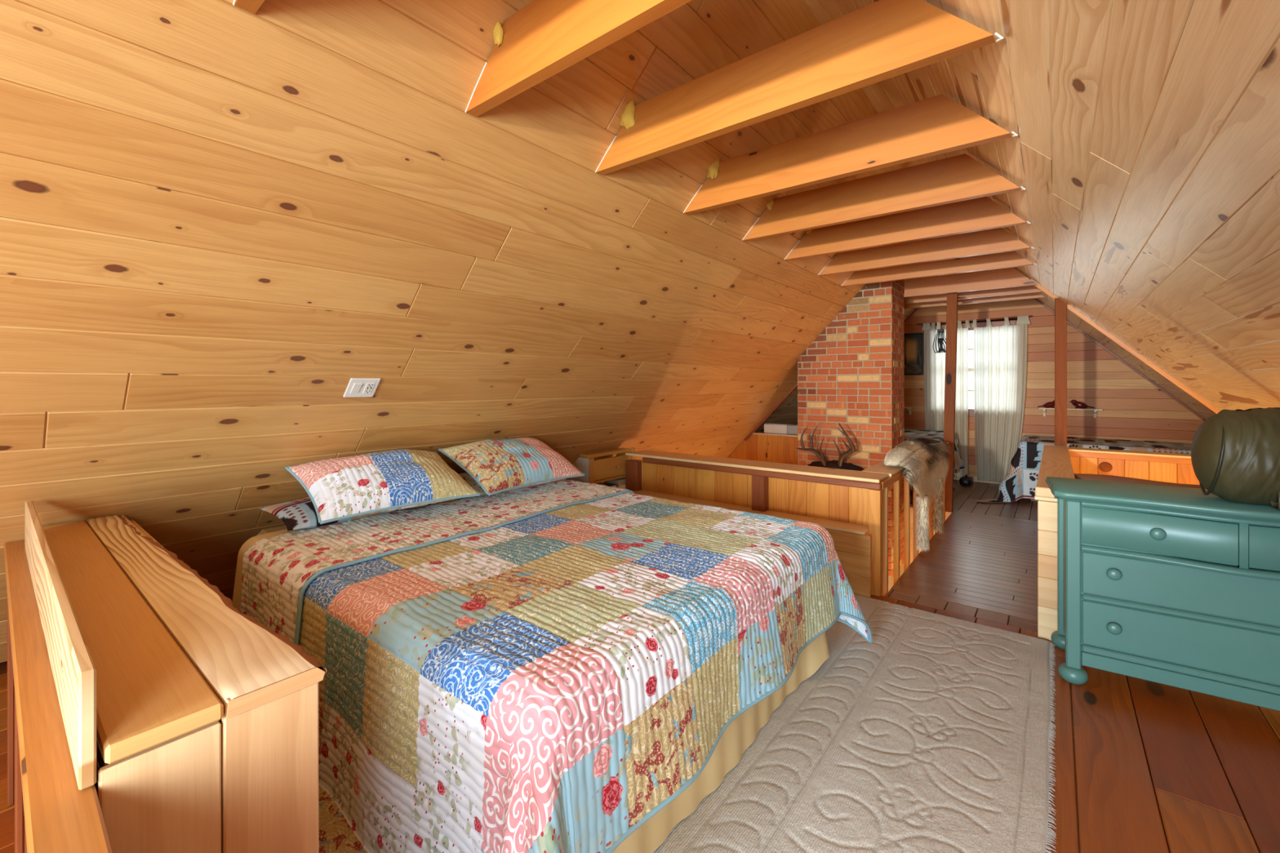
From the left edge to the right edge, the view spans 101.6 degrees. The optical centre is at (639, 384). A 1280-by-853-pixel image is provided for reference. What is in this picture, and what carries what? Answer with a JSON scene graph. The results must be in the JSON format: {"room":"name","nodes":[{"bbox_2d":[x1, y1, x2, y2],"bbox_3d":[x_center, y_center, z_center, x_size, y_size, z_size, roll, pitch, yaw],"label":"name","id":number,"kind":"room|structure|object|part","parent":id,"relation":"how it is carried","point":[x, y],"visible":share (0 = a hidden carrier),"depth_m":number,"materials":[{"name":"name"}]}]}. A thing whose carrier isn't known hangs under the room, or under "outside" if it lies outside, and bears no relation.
{"room":"bedroom","nodes":[
{"label":"bedroom","id":0,"kind":"room"},
{"bbox_2d":[0,0,911,662],"bbox_3d":[-0.727,-0.236,2.748,2.862,2.963,8.999,0,0,38],"label":"ceiling","id":1,"kind":"structure","parent":0,"point":[218,217],"depth_m":1.97,"materials":[{"name":"brown wood"}]},
{"bbox_2d":[232,0,264,13],"bbox_3d":[-0.410,-1.042,0.844,1.478,0.231,0.049,0,0,38],"label":"ceiling beam","id":2,"kind":"structure","parent":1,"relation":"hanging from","point":[251,6],"depth_m":1.28,"materials":[{"name":"orange wood"}]},
{"bbox_2d":[342,377,380,397],"bbox_3d":[-1.280,0.014,2.404,0.085,0.088,0.132,0,0,38],"label":"wall outlet","id":3,"kind":"object","parent":1,"relation":"attached to","point":[357,387],"visible":1,"depth_m":2.40,"materials":[{"name":"white plastic"}]},
{"bbox_2d":[350,383,362,393],"bbox_3d":[-1.294,0.018,2.380,0.052,0.048,0.036,0,0,38],"label":"rocker switch","id":4,"kind":"object","parent":3,"relation":"attached to","point":[354,388],"depth_m":2.38,"materials":[{"name":"white plastic"}]},
{"bbox_2d":[362,382,375,394],"bbox_3d":[-1.259,0.018,2.424,0.050,0.052,0.036,0,0,38],"label":"socket","id":5,"kind":"object","parent":3,"relation":"attached to","point":[367,388],"depth_m":2.42,"materials":[{"name":"white plastic"}]},
{"bbox_2d":[465,0,691,116],"bbox_3d":[-0.014,-1.052,1.343,1.478,0.251,0.069,0,0,38],"label":"ceiling beam","id":6,"kind":"structure","parent":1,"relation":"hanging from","point":[543,38],"depth_m":1.53,"materials":[{"name":"orange wood"}]},
{"bbox_2d":[595,0,1003,175],"bbox_3d":[0.386,-1.067,1.846,1.478,0.281,0.079,0,0,38],"label":"ceiling beam","id":7,"kind":"structure","parent":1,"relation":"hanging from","point":[881,40],"depth_m":1.73,"materials":[{"name":"orange wood"}]},
{"bbox_2d":[683,93,1017,214],"bbox_3d":[0.818,-1.062,2.390,1.478,0.271,0.079,0,0,38],"label":"ceiling beam","id":8,"kind":"structure","parent":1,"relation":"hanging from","point":[935,125],"depth_m":2.30,"materials":[{"name":"orange wood"}]},
{"bbox_2d":[742,153,1026,241],"bbox_3d":[1.249,-1.051,2.933,1.478,0.250,0.065,0,0,38],"label":"ceiling beam","id":9,"kind":"structure","parent":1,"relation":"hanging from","point":[958,178],"depth_m":2.85,"materials":[{"name":"orange wood"}]},
{"bbox_2d":[784,196,1031,260],"bbox_3d":[1.666,-1.048,3.458,1.478,0.244,0.064,0,0,38],"label":"ceiling beam","id":10,"kind":"structure","parent":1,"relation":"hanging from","point":[979,214],"depth_m":3.39,"materials":[{"name":"orange wood"}]},
{"bbox_2d":[817,227,1034,275],"bbox_3d":[2.112,-1.042,4.020,1.478,0.231,0.049,0,0,38],"label":"ceiling beam","id":11,"kind":"structure","parent":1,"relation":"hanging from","point":[997,240],"depth_m":3.95,"materials":[{"name":"orange wood"}]},
{"bbox_2d":[841,250,1036,286],"bbox_3d":[2.498,-1.042,4.505,1.478,0.231,0.049,0,0,38],"label":"ceiling beam","id":12,"kind":"structure","parent":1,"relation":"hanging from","point":[1007,259],"depth_m":4.44,"materials":[{"name":"orange wood"}]},
{"bbox_2d":[903,266,1039,297],"bbox_3d":[3.154,-1.042,5.331,1.478,0.231,0.049,0,0,38],"label":"ceiling beam","id":13,"kind":"structure","parent":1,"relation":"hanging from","point":[1006,277],"depth_m":5.21,"materials":[{"name":"orange wood"}]},
{"bbox_2d":[0,480,1279,852],"bbox_3d":[1.148,1.400,2.651,6.300,0.200,11.180,0,0,38],"label":"floor","id":14,"kind":"structure","parent":0,"point":[1160,768],"depth_m":1.92,"materials":[{"name":"brown wood"}]},
{"bbox_2d":[3,539,112,852],"bbox_3d":[-1.402,0.944,1.209,2.550,0.713,0.066,0,0,39],"label":"stair rail","id":15,"kind":"object","parent":14,"relation":"on","point":[52,815],"visible":0.88,"depth_m":0.90,"materials":[{"name":"orange wood"}]},
{"bbox_3d":[-1.408,0.963,1.218,2.480,0.675,0.032,0,0,38],"label":"rail panel","id":16,"kind":"part","parent":15,"relation":"part of","materials":[{"name":"orange wood"}]},
{"bbox_2d":[24,501,96,790],"bbox_3d":[-1.489,0.500,1.309,1.770,0.170,0.018,0,0,39],"label":"board","id":17,"kind":"object","parent":15,"relation":"on","point":[73,669],"visible":1,"depth_m":0.89,"materials":[{"name":"brown wood"}]},
{"bbox_2d":[42,515,326,852],"bbox_3d":[-1.479,0.916,1.505,2.010,0.768,0.305,0,0,38],"label":"wooden cabinet","id":18,"kind":"object","parent":14,"relation":"on","point":[207,714],"visible":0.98,"depth_m":0.95,"materials":[{"name":"orange wood"}]},
{"bbox_3d":[-1.491,0.931,1.510,1.987,0.737,0.274,0,0,38],"label":"panel","id":19,"kind":"part","parent":18,"relation":"part of","materials":[{"name":"brown wood"}]},
{"bbox_2d":[257,525,829,852],"bbox_3d":[-0.492,0.999,2.463,2.246,0.603,1.774,0,0,38],"label":"bed","id":20,"kind":"object","parent":14,"relation":"on","point":[741,733],"visible":0.06,"depth_m":1.71,"materials":[{"name":"fabric"}]},
{"bbox_3d":[-0.524,0.806,2.488,2.165,0.218,1.695,0,0,38],"label":"mattress","id":21,"kind":"part","parent":20,"relation":"part of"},
{"bbox_2d":[231,497,467,613],"bbox_3d":[-0.994,0.949,2.849,0.500,0.579,1.918,0,0,38],"label":"blanket","id":22,"kind":"object","parent":20,"relation":"on","point":[237,596],"visible":0.05,"depth_m":2.27,"materials":[{"name":"fabric"}]},
{"bbox_2d":[258,497,443,531],"bbox_3d":[-1.411,0.594,2.653,0.378,0.119,0.780,0,0,38],"label":"pillow","id":23,"kind":"object","parent":22,"relation":"on","point":[300,513],"visible":0.3,"depth_m":2.39,"materials":[{"name":"fabric"}]},
{"bbox_2d":[284,448,480,524],"bbox_3d":[-1.250,0.467,2.590,0.479,0.254,0.752,0,0,41],"label":"pillow sham","id":24,"kind":"object","parent":23,"relation":"on","point":[340,488],"visible":1,"depth_m":2.44,"materials":[{"name":"fabric"}]},
{"bbox_2d":[351,497,459,517],"bbox_3d":[-1.251,0.493,2.590,0.467,0.202,0.740,0,0,41],"label":"pillow","id":25,"kind":"object","parent":24,"relation":"on","point":[360,506],"depth_m":2.37,"materials":[{"name":"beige fabric"}]},
{"bbox_2d":[240,479,871,852],"bbox_3d":[-0.379,0.961,2.205,2.085,0.653,2.410,0,0,38],"label":"patchwork quilt","id":26,"kind":"object","parent":20,"relation":"on","point":[545,668],"visible":0.91,"depth_m":1.53,"materials":[{"name":"fabric"}]},
{"bbox_2d":[458,472,547,497],"bbox_3d":[-0.883,0.591,3.294,0.378,0.119,0.720,0,0,38],"label":"pillow","id":27,"kind":"object","parent":26,"relation":"on","point":[466,477],"visible":0.09,"depth_m":3.05,"materials":[{"name":"beige fabric"}]},
{"bbox_2d":[437,437,585,495],"bbox_3d":[-0.760,0.464,3.183,0.496,0.264,0.768,0,0,38],"label":"pillow sham","id":28,"kind":"object","parent":27,"relation":"on","point":[499,465],"visible":1,"depth_m":3.02,"materials":[{"name":"fabric"}]},
{"bbox_2d":[454,462,564,491],"bbox_3d":[-0.760,0.486,3.183,0.482,0.220,0.756,0,0,38],"label":"pillow","id":29,"kind":"object","parent":28,"relation":"on","point":[491,476],"depth_m":2.93,"materials":[{"name":"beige fabric"}]},
{"bbox_2d":[566,447,635,484],"bbox_3d":[-0.319,0.927,4.445,0.292,0.746,0.565,0,0,38],"label":"nightstand","id":30,"kind":"object","parent":14,"relation":"on","point":[601,470],"visible":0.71,"depth_m":4.28,"materials":[{"name":"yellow wood"}]},
{"bbox_3d":[-0.501,0.930,4.244,0.257,0.680,0.016,0,0,38],"label":"panel","id":31,"kind":"part","parent":30,"relation":"part of","materials":[{"name":"brown wood"}]},
{"bbox_3d":[-0.386,0.944,4.170,0.016,0.712,0.050,0,0,38],"label":"post","id":32,"kind":"part","parent":30,"relation":"part of","materials":[{"name":"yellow wood"}]},
{"bbox_3d":[-0.298,0.790,4.410,0.148,0.020,0.493,0,0,38],"label":"rail","id":33,"kind":"part","parent":30,"relation":"part of","materials":[{"name":"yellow wood"}]},
{"bbox_3d":[-0.231,0.693,4.385,0.024,0.165,0.470,0,0,38],"label":"drawer","id":34,"kind":"part","parent":30,"relation":"part of","materials":[{"name":"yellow wood"}]},
{"bbox_3d":[-0.183,0.930,4.644,0.257,0.680,0.016,0,0,38],"label":"panel","id":35,"kind":"part","parent":30,"relation":"part of","materials":[{"name":"brown wood"}]},
{"bbox_3d":[-0.067,0.927,4.585,0.032,0.746,0.033,0,0,38],"label":"post","id":36,"kind":"part","parent":30,"relation":"part of","materials":[{"name":"brown wood"}]},
{"bbox_3d":[-0.324,0.960,4.420,0.175,0.043,0.180,0,0,38],"label":"book","id":37,"kind":"object","parent":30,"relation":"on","visible":0},
{"bbox_3d":[-0.317,0.916,4.428,0.175,0.043,0.180,0,0,38],"label":"book","id":38,"kind":"object","parent":37,"relation":"on","visible":0},
{"bbox_2d":[595,482,616,487],"bbox_3d":[-0.317,0.871,4.428,0.175,0.046,0.160,0,0,38],"label":"book","id":39,"kind":"object","parent":38,"relation":"on","point":[599,483],"visible":0.21,"depth_m":4.43,"materials":[{"name":"paper"}]},
{"bbox_3d":[-0.206,0.962,4.554,0.172,0.039,0.140,0,0,38],"label":"magazine","id":40,"kind":"object","parent":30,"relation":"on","visible":0},
{"bbox_3d":[-0.205,0.920,4.553,0.176,0.040,0.140,0,0,38],"label":"magazine","id":41,"kind":"object","parent":40,"relation":"on","visible":0},
{"bbox_2d":[615,483,625,488],"bbox_3d":[-0.206,0.878,4.554,0.172,0.040,0.140,0,0,38],"label":"magazine","id":42,"kind":"object","parent":41,"relation":"on","point":[622,486],"visible":0.18,"depth_m":4.48,"materials":[{"name":"paper"}]},
{"bbox_2d":[604,477,625,484],"bbox_3d":[-0.205,0.836,4.553,0.176,0.040,0.140,0,0,38],"label":"magazine","id":43,"kind":"object","parent":42,"relation":"on","point":[620,481],"visible":0.5,"depth_m":4.49,"materials":[{"name":"paper"}]},
{"bbox_2d":[625,449,888,598],"bbox_3d":[0.737,0.943,3.919,2.049,0.714,0.385,0,0,38],"label":"half wall","id":44,"kind":"structure","parent":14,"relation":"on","point":[847,504],"depth_m":3.63,"materials":[{"name":"brown wood"}]},
{"bbox_3d":[-0.055,0.774,4.465,0.120,0.252,0.074,0,0,38],"label":"post","id":45,"kind":"part","parent":44,"relation":"part of","materials":[{"name":"brown wood"}]},
{"bbox_3d":[0.720,0.782,3.910,1.984,0.275,0.020,0,0,38],"label":"panel","id":46,"kind":"part","parent":44,"relation":"part of","materials":[{"name":"brown wood"}]},
{"bbox_3d":[0.859,0.774,3.739,0.095,0.252,0.074,0,0,38],"label":"post","id":47,"kind":"part","parent":44,"relation":"part of","materials":[{"name":"brown wood"}]},
{"bbox_3d":[0.756,0.629,3.797,1.862,0.042,0.037,0,0,38],"label":"trim rail","id":48,"kind":"part","parent":44,"relation":"part of","materials":[{"name":"brown wood"}]},
{"bbox_2d":[796,422,864,471],"bbox_3d":[1.963,0.657,5.335,0.620,0.555,0.362,0,0,38],"label":"antler mount","id":49,"kind":"object","parent":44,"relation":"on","point":[823,463],"visible":0.77,"depth_m":5.33,"materials":[{"name":"brown"}]},
{"bbox_3d":[2.026,0.864,5.414,0.620,0.142,0.149,0,0,38],"label":"hide plate","id":50,"kind":"part","parent":49,"relation":"part of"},
{"bbox_3d":[1.462,0.975,3.240,0.069,0.650,0.063,0,0,38],"label":"corner post","id":51,"kind":"part","parent":44,"relation":"part of","materials":[{"name":"brown wood"}]},
{"bbox_2d":[653,594,1056,852],"bbox_3d":[0.824,1.290,1.854,1.024,0.017,2.737,0,0,38],"label":"area rug","id":52,"kind":"object","parent":14,"relation":"on","point":[931,735],"visible":0.83,"depth_m":1.83,"materials":[{"name":"beige carpet"}]},
{"bbox_2d":[862,441,950,595],"bbox_3d":[2.266,1.024,4.356,0.200,0.872,2.680,0,0,38],"label":"railing","id":53,"kind":"object","parent":14,"relation":"on","point":[895,473],"visible":0.29,"depth_m":3.60,"materials":[{"name":"brown wood"}]},
{"bbox_3d":[2.328,0.632,4.306,0.040,0.046,2.680,0,0,38],"label":"rail","id":54,"kind":"part","parent":53,"relation":"part of","materials":[{"name":"brown wood"}]},
{"bbox_2d":[884,436,952,552],"bbox_3d":[2.278,0.847,4.259,0.302,0.857,1.620,0,0,40],"label":"animal hide","id":55,"kind":"object","parent":53,"relation":"on","point":[925,460],"visible":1,"depth_m":4.00,"materials":[{"name":"beige fur"}]},
{"bbox_2d":[943,293,958,512],"bbox_3d":[3.191,0.190,5.377,0.139,2.236,0.060,0,0,38],"label":"wooden post","id":56,"kind":"object","parent":14,"relation":"on","point":[952,299],"visible":0.82,"depth_m":5.35,"materials":[{"name":"brown wood"}]},
{"bbox_2d":[959,474,973,485],"bbox_3d":[4.227,1.233,6.769,0.139,0.132,0.259,0,0,38],"label":"bag","id":57,"kind":"object","parent":14,"relation":"on","point":[965,481],"visible":1,"depth_m":6.69,"materials":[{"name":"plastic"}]},
{"bbox_2d":[1045,476,1279,711],"bbox_3d":[2.386,0.882,2.135,1.130,0.836,0.519,0,0,34],"label":"dresser","id":58,"kind":"object","parent":14,"relation":"on","point":[1178,587],"visible":1,"depth_m":2.10,"materials":[{"name":"paint"}]},
{"bbox_3d":[2.096,0.870,2.581,0.050,0.730,0.048,0,0,34],"label":"post","id":59,"kind":"part","parent":58,"relation":"part of","materials":[{"name":"teal paint"}]},
{"bbox_3d":[1.899,0.870,2.290,0.050,0.730,0.055,0,0,34],"label":"post","id":60,"kind":"part","parent":58,"relation":"part of","materials":[{"name":"teal paint"}]},
{"bbox_3d":[1.987,1.022,2.188,0.049,0.049,0.036,0,0,34],"label":"knob","id":61,"kind":"part","parent":58,"relation":"part of","materials":[{"name":"teal paint"}]},
{"bbox_3d":[1.987,0.795,2.188,0.049,0.049,0.036,0,0,34],"label":"knob","id":62,"kind":"part","parent":58,"relation":"part of","materials":[{"name":"teal paint"}]},
{"bbox_3d":[2.087,0.602,2.104,0.049,0.049,0.036,0,0,34],"label":"knob","id":63,"kind":"part","parent":58,"relation":"part of","materials":[{"name":"teal paint"}]},
{"bbox_3d":[2.116,0.608,2.159,0.459,0.160,0.113,0,0,40],"label":"drawer","id":64,"kind":"part","parent":58,"relation":"part of","materials":[{"name":"teal paint"}]},
{"bbox_3d":[2.307,0.514,2.018,0.926,0.021,0.142,0,0,34],"label":"rail","id":65,"kind":"part","parent":58,"relation":"part of","materials":[{"name":"teal paint"}]},
{"bbox_3d":[2.301,0.707,2.010,0.926,0.026,0.150,0,0,34],"label":"serpentine rail","id":66,"kind":"part","parent":58,"relation":"part of","materials":[{"name":"teal paint"}]},
{"bbox_3d":[2.312,0.918,2.026,0.926,0.024,0.078,0,0,34],"label":"rail","id":67,"kind":"part","parent":58,"relation":"part of","materials":[{"name":"teal paint"}]},
{"bbox_3d":[2.314,1.028,2.029,0.922,0.188,0.070,0,0,34],"label":"drawer","id":68,"kind":"part","parent":58,"relation":"part of","materials":[{"name":"teal paint"}]},
{"bbox_3d":[2.314,0.813,2.029,0.922,0.178,0.070,0,0,34],"label":"drawer","id":69,"kind":"part","parent":58,"relation":"part of","materials":[{"name":"teal paint"}]},
{"bbox_2d":[1191,407,1279,510],"bbox_3d":[2.488,0.275,1.999,0.530,0.372,0.468,0,0,38],"label":"bag","id":70,"kind":"object","parent":58,"relation":"on","point":[1235,455],"visible":1,"depth_m":1.98,"materials":[{"name":"green leather"}]},
{"bbox_3d":[2.508,0.608,1.893,0.459,0.160,0.113,0,0,29],"label":"drawer","id":71,"kind":"part","parent":58,"relation":"part of","materials":[{"name":"teal paint"}]},
{"bbox_3d":[3.332,0.977,6.912,1.180,0.646,1.230,0,0,38],"label":"bed","id":72,"kind":"object","parent":14,"relation":"on","visible":0},
{"bbox_2d":[903,429,964,489],"bbox_3d":[3.355,0.902,6.774,1.430,0.558,1.412,0,0,38],"label":"blanket","id":73,"kind":"object","parent":72,"relation":"on","point":[909,434],"visible":0.27,"depth_m":6.66,"materials":[{"name":"fabric"}]},
{"bbox_2d":[727,431,797,464],"bbox_3d":[1.649,2.162,6.758,1.377,3.076,0.205,0,0,38],"label":"wall","id":74,"kind":"structure","parent":0,"point":[761,446],"depth_m":6.65,"materials":[{"name":"brown wood"}]},
{"bbox_2d":[743,382,797,440],"bbox_3d":[2.024,-0.141,6.325,1.699,1.757,0.030,0,0,38],"label":"trim","id":75,"kind":"structure","parent":74,"relation":"attached to","point":[795,386],"depth_m":6.60,"materials":[{"name":"brown wood"}]},
{"bbox_2d":[764,422,797,435],"bbox_3d":[1.824,0.561,6.622,0.480,0.123,0.160,0,0,38],"label":"storage box","id":76,"kind":"object","parent":74,"relation":"on","point":[769,428],"visible":0.76,"depth_m":6.57,"materials":[{"name":"grey plastic"}]},
{"bbox_2d":[755,308,915,431],"bbox_3d":[2.708,-0.288,7.159,2.862,2.963,2.178,0,0,38],"label":"ceiling","id":77,"kind":"structure","parent":0,"point":[786,412],"depth_m":7.30,"materials":[{"name":"brown wood"}]},
{"bbox_2d":[903,285,1043,304],"bbox_3d":[3.447,-1.046,5.755,1.604,0.222,0.042,0,0,38],"label":"ceiling beam","id":78,"kind":"structure","parent":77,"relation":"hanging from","point":[1027,289],"depth_m":5.59,"materials":[{"name":"orange wood"}]},
{"bbox_2d":[903,292,1045,309],"bbox_3d":[3.715,-1.046,6.092,1.604,0.222,0.042,0,0,38],"label":"ceiling beam","id":79,"kind":"structure","parent":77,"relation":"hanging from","point":[1030,295],"depth_m":5.94,"materials":[{"name":"orange wood"}]},
{"bbox_2d":[910,523,934,564],"bbox_3d":[2.432,2.500,4.268,6.300,2.400,3.010,0,0,38],"label":"wall","id":80,"kind":"structure","parent":0,"point":[911,524],"depth_m":5.69,"materials":[{"name":"orange wood"}]},
{"bbox_2d":[804,0,1279,410],"bbox_3d":[1.544,-0.224,0.945,2.982,2.982,8.999,0,0,38],"label":"ceiling","id":81,"kind":"structure","parent":0,"point":[1144,152],"depth_m":1.60,"materials":[{"name":"brown wood"}]},
{"bbox_2d":[1030,279,1220,413],"bbox_3d":[4.277,-0.296,4.536,1.445,1.445,0.030,0,0,38],"label":"trim","id":82,"kind":"structure","parent":81,"relation":"attached to","point":[1053,296],"depth_m":4.51,"materials":[{"name":"brown wood"}]},
{"bbox_2d":[903,298,1204,476],"bbox_3d":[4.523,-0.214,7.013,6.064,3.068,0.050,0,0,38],"label":"wall","id":83,"kind":"structure","parent":0,"point":[1134,408],"depth_m":6.36,"materials":[{"name":"brown wood"}]},
{"bbox_2d":[904,407,913,414],"bbox_3d":[3.748,0.376,7.517,0.320,0.108,0.124,0,0,38],"label":"wall shelf","id":84,"kind":"object","parent":83,"relation":"attached to","point":[908,408],"visible":0.46,"depth_m":7.42,"materials":[{"name":"brown wood"}]},
{"bbox_2d":[903,332,923,375],"bbox_3d":[3.868,-0.435,7.485,0.348,0.600,0.024,0,0,38],"label":"framed picture","id":85,"kind":"object","parent":83,"relation":"attached to","point":[913,342],"visible":0.77,"depth_m":7.45,"materials":[{"name":"metal"}]},
{"bbox_2d":[930,320,1017,416],"bbox_3d":[4.492,-0.200,7.031,1.070,1.260,0.080,0,0,38],"label":"window","id":86,"kind":"structure","parent":83,"relation":"in","point":[1012,322],"depth_m":6.97,"materials":[{"name":"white glass"}]},
{"bbox_2d":[916,315,1032,326],"bbox_3d":[4.437,-0.847,6.985,1.300,0.044,0.108,0,0,38],"label":"curtain rod","id":87,"kind":"object","parent":83,"relation":"attached to","point":[921,324],"visible":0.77,"depth_m":6.86,"materials":[{"name":"black metal"}]},
{"bbox_2d":[933,321,946,352],"bbox_3d":[4.088,-0.649,7.077,0.141,0.441,0.163,0,0,-11],"label":"lantern","id":88,"kind":"object","parent":87,"relation":"hanging from","point":[940,331],"visible":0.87,"depth_m":7.08,"materials":[{"name":"black plastic"}]},
{"bbox_3d":[4.045,-0.581,7.115,0.095,0.301,0.034,0,0,38],"label":"cord","id":89,"kind":"part","parent":88,"relation":"part of","materials":[{"name":"black plastic"}]},
{"bbox_3d":[4.059,-0.581,7.104,0.070,0.302,0.036,0,0,38],"label":"cord","id":90,"kind":"part","parent":88,"relation":"part of","materials":[{"name":"black plastic"}]},
{"bbox_3d":[4.075,-0.580,7.095,0.033,0.302,0.052,0,0,-32],"label":"cord","id":91,"kind":"part","parent":88,"relation":"part of","materials":[{"name":"black plastic"}]},
{"bbox_3d":[4.097,-0.580,7.066,0.033,0.301,0.054,0,0,-26],"label":"cord","id":92,"kind":"part","parent":88,"relation":"part of","materials":[{"name":"black plastic"}]},
{"bbox_3d":[4.119,-0.579,7.057,0.079,0.302,0.038,0,0,38],"label":"cord","id":93,"kind":"part","parent":88,"relation":"part of","materials":[{"name":"black plastic"}]},
{"bbox_2d":[922,320,970,479],"bbox_3d":[4.182,0.203,7.139,0.578,2.135,0.081,0,0,38],"label":"curtain","id":94,"kind":"object","parent":87,"relation":"hanging from","point":[934,362],"visible":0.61,"depth_m":7.15,"materials":[{"name":"white fabric"}]},
{"bbox_2d":[971,315,1030,483],"bbox_3d":[4.662,0.202,6.757,0.625,2.137,0.082,0,0,38],"label":"curtain","id":95,"kind":"object","parent":87,"relation":"hanging from","point":[1000,353],"visible":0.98,"depth_m":6.76,"materials":[{"name":"white fabric"}]},
{"bbox_2d":[953,475,1000,484],"bbox_3d":[4.675,1.265,6.851,5.600,0.070,0.016,0,0,38],"label":"baseboard","id":96,"kind":"structure","parent":83,"relation":"attached to","point":[975,478],"depth_m":6.98,"materials":[{"name":"brown wood"}]},
{"bbox_2d":[903,297,1206,421],"bbox_3d":[4.404,-0.135,7.063,5.004,2.060,0.020,0,0,38],"label":"trim","id":97,"kind":"structure","parent":83,"relation":"attached to","point":[1036,299],"depth_m":6.08,"materials":[{"name":"brown wood"}]},
{"bbox_2d":[1039,407,1102,417],"bbox_3d":[5.223,0.343,6.345,0.595,0.108,0.124,0,0,38],"label":"wall shelf","id":98,"kind":"object","parent":83,"relation":"attached to","point":[1043,408],"visible":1,"depth_m":6.25,"materials":[{"name":"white wood"}]},
{"bbox_2d":[1037,400,1054,408],"bbox_3d":[5.060,0.245,6.471,0.212,0.105,0.075,0,0,38],"label":"bird figurine","id":99,"kind":"object","parent":98,"relation":"on","point":[1050,404],"visible":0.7,"depth_m":6.44,"materials":[{"name":"ceramic"}]},
{"bbox_2d":[1068,400,1094,408],"bbox_3d":[5.308,0.240,6.276,0.236,0.116,0.083,0,0,38],"label":"bird figurine","id":100,"kind":"object","parent":98,"relation":"on","point":[1080,405],"visible":1,"depth_m":6.26,"materials":[{"name":"ceramic"}]},
{"bbox_2d":[1034,444,1075,640],"bbox_3d":[2.998,0.912,3.762,0.180,0.775,2.900,0,0,38],"label":"wall","id":101,"kind":"structure","parent":0,"point":[1055,460],"depth_m":2.67,"materials":[{"name":"brown wood"}]},
{"bbox_3d":[2.090,0.549,2.647,0.138,0.048,0.025,0,0,38],"label":"trim","id":102,"kind":"part","parent":101,"relation":"part of","materials":[{"name":"beige wood"}]},
{"bbox_2d":[1074,473,1205,488],"bbox_3d":[3.304,0.612,2.999,1.284,0.085,0.076,0,0,38],"label":"log","id":103,"kind":"object","parent":101,"relation":"attached to","point":[1077,476],"visible":0.23,"depth_m":3.21,"materials":[{"name":"orange wood"}]},
{"bbox_2d":[1013,266,1216,419],"bbox_3d":[5.051,-0.263,5.298,2.980,2.980,2.178,0,0,38],"label":"ceiling","id":104,"kind":"structure","parent":0,"point":[1092,332],"depth_m":5.60,"materials":[{"name":"brown wood"}]},
{"bbox_2d":[1068,447,1199,484],"bbox_3d":[4.701,2.146,4.309,1.843,3.109,0.205,0,0,38],"label":"wall","id":105,"kind":"structure","parent":0,"point":[1174,468],"depth_m":4.54,"materials":[{"name":"brown wood"}]},
{"bbox_2d":[1054,297,1066,446],"bbox_3d":[3.886,-0.117,4.822,0.088,1.365,0.045,0,0,38],"label":"wooden post","id":106,"kind":"object","parent":105,"relation":"on","point":[1060,306],"visible":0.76,"depth_m":4.80,"materials":[{"name":"brown wood"}]},
{"bbox_3d":[4.582,0.634,4.298,1.670,0.048,0.022,0,0,38],"label":"head rail","id":107,"kind":"part","parent":105,"relation":"part of","materials":[{"name":"brown wood"}]},
{"bbox_3d":[2.491,3.725,4.343,6.300,0.050,3.300,0,0,38],"label":"floor","id":108,"kind":"structure","parent":0,"visible":0},
{"bbox_2d":[797,280,904,591],"bbox_3d":[2.280,1.035,5.661,0.963,5.330,0.548,0,0,38],"label":"brick chimney","id":109,"kind":"object","parent":108,"relation":"on","point":[851,375],"visible":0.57,"depth_m":5.38,"materials":[{"name":"red brick"}]},
{"bbox_3d":[5.099,0.977,5.745,1.320,0.646,0.860,0,0,38],"label":"bed","id":110,"kind":"object","parent":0,"visible":0},
{"bbox_2d":[973,435,1191,502],"bbox_3d":[4.785,0.955,5.693,1.813,0.666,1.318,0,0,38],"label":"blanket","id":111,"kind":"object","parent":110,"relation":"on","point":[1020,482],"visible":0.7,"depth_m":5.71,"materials":[{"name":"fabric"}]}
]}

